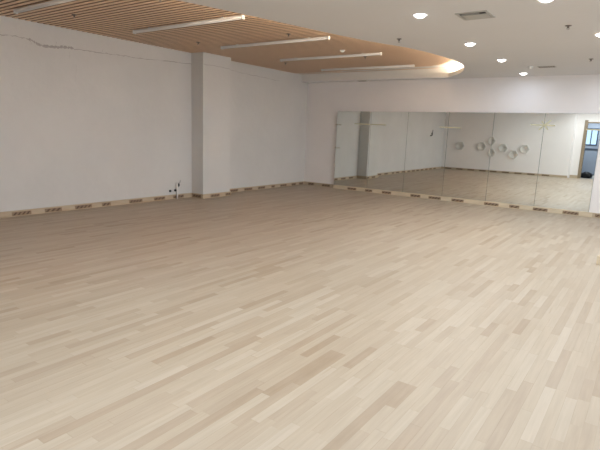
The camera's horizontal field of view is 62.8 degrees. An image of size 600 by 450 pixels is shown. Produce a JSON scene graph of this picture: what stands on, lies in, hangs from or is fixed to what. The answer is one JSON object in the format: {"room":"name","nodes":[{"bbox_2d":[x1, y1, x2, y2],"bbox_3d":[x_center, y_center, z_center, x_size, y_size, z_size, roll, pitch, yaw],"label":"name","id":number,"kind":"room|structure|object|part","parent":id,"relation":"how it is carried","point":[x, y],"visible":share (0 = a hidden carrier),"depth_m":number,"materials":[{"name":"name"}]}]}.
{"room":"exercise studio","nodes":[
{"label":"exercise studio","id":0,"kind":"room"},
{"bbox_2d":[0,16,307,211],"bbox_3d":[-3.355,-1.919,8.931,0.508,3.180,12.325,10,13,35],"label":"wall","id":1,"kind":"structure","parent":0,"point":[85,117],"depth_m":9.29,"materials":[{"name":"grey paint"}]},
{"bbox_2d":[12,210,30,215],"bbox_3d":[-4.474,-0.190,7.904,0.005,0.060,0.300,10,13,35],"label":"air vent","id":2,"kind":"object","parent":1,"relation":"attached to","point":[17,212],"depth_m":7.90,"materials":[{"name":"brown"}]},
{"bbox_2d":[45,207,61,211],"bbox_3d":[-4.172,-0.257,8.315,0.005,0.060,0.290,10,13,35],"label":"air vent","id":3,"kind":"object","parent":1,"relation":"attached to","point":[47,209],"depth_m":8.31,"materials":[{"name":"brown"}]},
{"bbox_2d":[75,204,91,208],"bbox_3d":[-3.853,-0.327,8.751,0.005,0.060,0.320,10,13,35],"label":"air vent","id":4,"kind":"object","parent":1,"relation":"attached to","point":[77,206],"depth_m":8.74,"materials":[{"name":"brown"}]},
{"bbox_2d":[129,199,141,202],"bbox_3d":[-3.214,-0.469,9.623,0.005,0.060,0.300,10,13,35],"label":"air vent","id":5,"kind":"object","parent":1,"relation":"attached to","point":[130,200],"depth_m":9.61,"materials":[{"name":"brown"}]},
{"bbox_2d":[0,181,303,217],"bbox_3d":[-3.212,-0.420,9.345,0.385,0.092,11.885,10,13,35],"label":"baseboard","id":6,"kind":"structure","parent":1,"relation":"attached to","point":[5,214],"depth_m":9.52,"materials":[{"name":"brown wood"}]},
{"bbox_2d":[154,197,164,200],"bbox_3d":[-2.879,-0.543,10.078,0.005,0.060,0.280,10,13,35],"label":"air vent","id":7,"kind":"object","parent":1,"relation":"attached to","point":[155,198],"depth_m":10.06,"materials":[{"name":"brown"}]},
{"bbox_2d":[0,185,599,449],"bbox_3d":[2.054,0.600,5.498,13.984,0.080,12.525,10,13,35],"label":"floor","id":8,"kind":"structure","parent":0,"point":[298,317],"depth_m":3.88,"materials":[{"name":"brown wood"}]},
{"bbox_2d":[596,255,599,264],"bbox_3d":[4.013,0.484,5.978,0.695,0.115,0.080,10,13,35],"label":"block","id":9,"kind":"object","parent":8,"relation":"on","point":[598,256],"visible":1,"depth_m":6.13,"materials":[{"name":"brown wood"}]},
{"bbox_2d":[0,0,599,82],"bbox_3d":[2.145,-2.401,4.894,13.984,0.395,12.605,10,13,35],"label":"ceiling","id":10,"kind":"structure","parent":0,"point":[525,33],"depth_m":7.05,"materials":[{"name":"paint"}]},
{"bbox_2d":[13,0,74,13],"bbox_3d":[-2.978,-2.796,6.132,2.396,0.064,0.056,10,13,35],"label":"tube light","id":11,"kind":"object","parent":10,"relation":"attached to","point":[54,2],"visible":1,"depth_m":6.40,"materials":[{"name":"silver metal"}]},
{"bbox_2d":[133,15,244,33],"bbox_3d":[-1.728,-2.971,7.301,2.396,0.064,0.056,10,13,35],"label":"tube light","id":12,"kind":"object","parent":10,"relation":"attached to","point":[222,19],"visible":1,"depth_m":7.17,"materials":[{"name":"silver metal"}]},
{"bbox_3d":[-1.211,-3.040,7.460,5.044,0.050,11.058,10,13,35],"label":"slat panel","id":13,"kind":"part","parent":10,"relation":"part of","materials":[{"name":"brown wood"}]},
{"bbox_2d":[221,36,329,48],"bbox_3d":[-0.501,-3.157,8.522,2.396,0.064,0.056,10,13,35],"label":"tube light","id":14,"kind":"object","parent":10,"relation":"attached to","point":[324,37],"visible":1,"depth_m":8.41,"materials":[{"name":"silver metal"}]},
{"bbox_2d":[280,52,381,61],"bbox_3d":[0.554,-3.375,9.877,2.396,0.064,0.056,10,13,35],"label":"tube light","id":15,"kind":"object","parent":10,"relation":"attached to","point":[377,53],"visible":1,"depth_m":9.77,"materials":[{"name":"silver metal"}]},
{"bbox_2d":[281,54,379,60],"bbox_3d":[0.553,-3.359,9.880,2.346,0.025,0.050,10,13,35],"label":"diffuser","id":16,"kind":"object","parent":15,"relation":"attached to","point":[349,55],"depth_m":9.84,"materials":[{"name":"white plastic"}]},
{"bbox_2d":[321,64,414,70],"bbox_3d":[1.494,-3.606,11.276,2.396,0.064,0.056,10,13,35],"label":"tube light","id":17,"kind":"object","parent":10,"relation":"attached to","point":[412,65],"visible":1,"depth_m":11.18,"materials":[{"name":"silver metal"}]},
{"bbox_2d":[322,66,412,70],"bbox_3d":[1.493,-3.590,11.279,2.346,0.025,0.050,10,13,35],"label":"diffuser","id":18,"kind":"object","parent":17,"relation":"attached to","point":[373,67],"depth_m":11.27,"materials":[{"name":"white plastic"}]},
{"bbox_2d":[412,13,427,17],"bbox_3d":[1.339,-2.328,5.481,0.176,0.036,0.176,10,13,35],"label":"recessed light","id":19,"kind":"object","parent":10,"relation":"in","point":[417,15],"visible":1,"depth_m":5.44,"materials":[{"name":"white plastic"}]},
{"bbox_2d":[464,43,476,45],"bbox_3d":[2.438,-2.584,7.047,0.176,0.036,0.176,10,13,35],"label":"recessed light","id":20,"kind":"object","parent":10,"relation":"in","point":[467,44],"visible":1,"depth_m":7.01,"materials":[{"name":"white plastic"}]},
{"bbox_2d":[455,10,494,20],"bbox_3d":[1.925,-2.300,5.400,0.340,0.010,0.340,10,13,35],"label":"ceiling vent","id":21,"kind":"object","parent":10,"relation":"in","point":[484,14],"visible":1,"depth_m":5.37,"materials":[{"name":"grey metal"}]},
{"bbox_3d":[1.949,-2.304,5.432,0.272,0.008,0.191,10,13,35],"label":"panel","id":22,"kind":"part","parent":21,"relation":"part of","materials":[{"name":"grey metal"}]},
{"bbox_2d":[537,0,552,2],"bbox_3d":[2.338,-2.135,4.667,0.176,0.036,0.176,10,13,35],"label":"recessed light","id":23,"kind":"object","parent":10,"relation":"in","point":[543,1],"visible":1,"depth_m":4.66,"materials":[{"name":"white plastic"}]},
{"bbox_2d":[537,66,555,67],"bbox_3d":[4.494,-2.877,8.944,0.290,0.008,0.200,10,13,35],"label":"ceiling vent","id":24,"kind":"object","parent":10,"relation":"in","point":[537,66],"visible":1,"depth_m":8.92,"materials":[{"name":"grey metal"}]},
{"bbox_2d":[304,74,599,212],"bbox_3d":[5.714,-1.797,10.100,13.884,3.180,0.150,10,13,35],"label":"wall","id":25,"kind":"structure","parent":0,"point":[562,93],"depth_m":11.58,"materials":[{"name":"paint"}]},
{"bbox_2d":[304,181,333,187],"bbox_3d":[0.524,-1.145,13.900,0.979,0.092,0.030,10,13,35],"label":"baseboard","id":26,"kind":"structure","parent":25,"relation":"attached to","point":[305,182],"depth_m":13.88,"materials":[{"name":"brown wood"}]},
{"bbox_2d":[334,111,371,187],"bbox_3d":[1.389,-2.009,13.066,1.019,1.972,0.020,10,13,34],"label":"mirror panel","id":27,"kind":"object","parent":25,"relation":"attached to","point":[352,139],"visible":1,"depth_m":13.05,"materials":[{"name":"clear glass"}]},
{"bbox_2d":[367,112,408,191],"bbox_3d":[2.216,-1.869,12.495,1.009,1.972,0.018,10,13,34],"label":"mirror panel","id":28,"kind":"object","parent":25,"relation":"attached to","point":[387,150],"visible":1,"depth_m":12.47,"materials":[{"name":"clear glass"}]},
{"bbox_2d":[403,112,449,195],"bbox_3d":[3.039,-1.729,11.926,1.011,1.972,0.020,10,13,34],"label":"mirror panel","id":29,"kind":"object","parent":25,"relation":"attached to","point":[426,143],"visible":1,"depth_m":11.91,"materials":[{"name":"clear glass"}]},
{"bbox_2d":[428,196,440,199],"bbox_3d":[3.258,-0.656,11.896,0.308,0.060,0.005,10,13,34],"label":"air vent","id":30,"kind":"object","parent":25,"relation":"attached to","point":[429,197],"depth_m":11.89,"materials":[{"name":"brown"}]},
{"bbox_2d":[451,199,463,201],"bbox_3d":[3.711,-0.579,11.582,0.288,0.060,0.005,10,13,34],"label":"air vent","id":31,"kind":"object","parent":25,"relation":"attached to","point":[452,200],"depth_m":11.58,"materials":[{"name":"brown"}]},
{"bbox_2d":[333,185,592,216],"bbox_3d":[3.464,-0.637,11.812,6.195,0.095,0.109,10,13,34],"label":"trim","id":32,"kind":"structure","parent":25,"relation":"attached to","point":[479,202],"depth_m":11.39,"materials":[{"name":"brown wood"}]},
{"bbox_2d":[442,112,494,200],"bbox_3d":[3.866,-1.589,11.354,1.017,1.972,0.019,10,13,34],"label":"mirror panel","id":33,"kind":"object","parent":25,"relation":"attached to","point":[468,148],"visible":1,"depth_m":11.33,"materials":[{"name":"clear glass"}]},
{"bbox_2d":[484,202,498,205],"bbox_3d":[4.338,-0.472,11.149,0.318,0.060,0.005,10,13,34],"label":"air vent","id":34,"kind":"object","parent":25,"relation":"attached to","point":[485,203],"depth_m":11.14,"materials":[{"name":"brown"}]},
{"bbox_2d":[485,113,545,205],"bbox_3d":[4.698,-1.448,10.779,1.024,1.972,0.018,10,13,34],"label":"mirror panel","id":35,"kind":"object","parent":25,"relation":"attached to","point":[516,145],"visible":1,"depth_m":10.76,"materials":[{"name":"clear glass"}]},
{"bbox_2d":[531,124,554,125],"bbox_3d":[5.114,-2.102,10.353,0.471,0.037,0.003,10,13,34],"label":"tape strip","id":36,"kind":"object","parent":35,"relation":"attached to","point":[531,124],"visible":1,"depth_m":10.38,"materials":[{"name":"beige"}]},
{"bbox_2d":[533,207,547,211],"bbox_3d":[5.168,-0.332,10.576,0.288,0.060,0.005,10,13,34],"label":"air vent","id":37,"kind":"object","parent":25,"relation":"attached to","point":[542,209],"depth_m":10.57,"materials":[{"name":"brown"}]},
{"bbox_2d":[534,113,599,211],"bbox_3d":[5.540,-1.305,10.197,1.041,1.972,0.020,10,13,34],"label":"mirror panel","id":38,"kind":"object","parent":25,"relation":"attached to","point":[569,151],"visible":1,"depth_m":10.18,"materials":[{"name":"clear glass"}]},
{"bbox_2d":[562,211,578,214],"bbox_3d":[5.641,-0.252,10.249,0.298,0.060,0.005,10,13,34],"label":"air vent","id":39,"kind":"object","parent":25,"relation":"attached to","point":[563,212],"depth_m":10.24,"materials":[{"name":"brown wood"}]},
{"bbox_2d":[592,213,599,217],"bbox_3d":[8.539,0.236,8.246,6.330,0.092,0.030,10,13,35],"label":"baseboard","id":40,"kind":"structure","parent":25,"relation":"attached to","point":[595,215],"depth_m":10.00,"materials":[{"name":"brown wood"}]}
]}

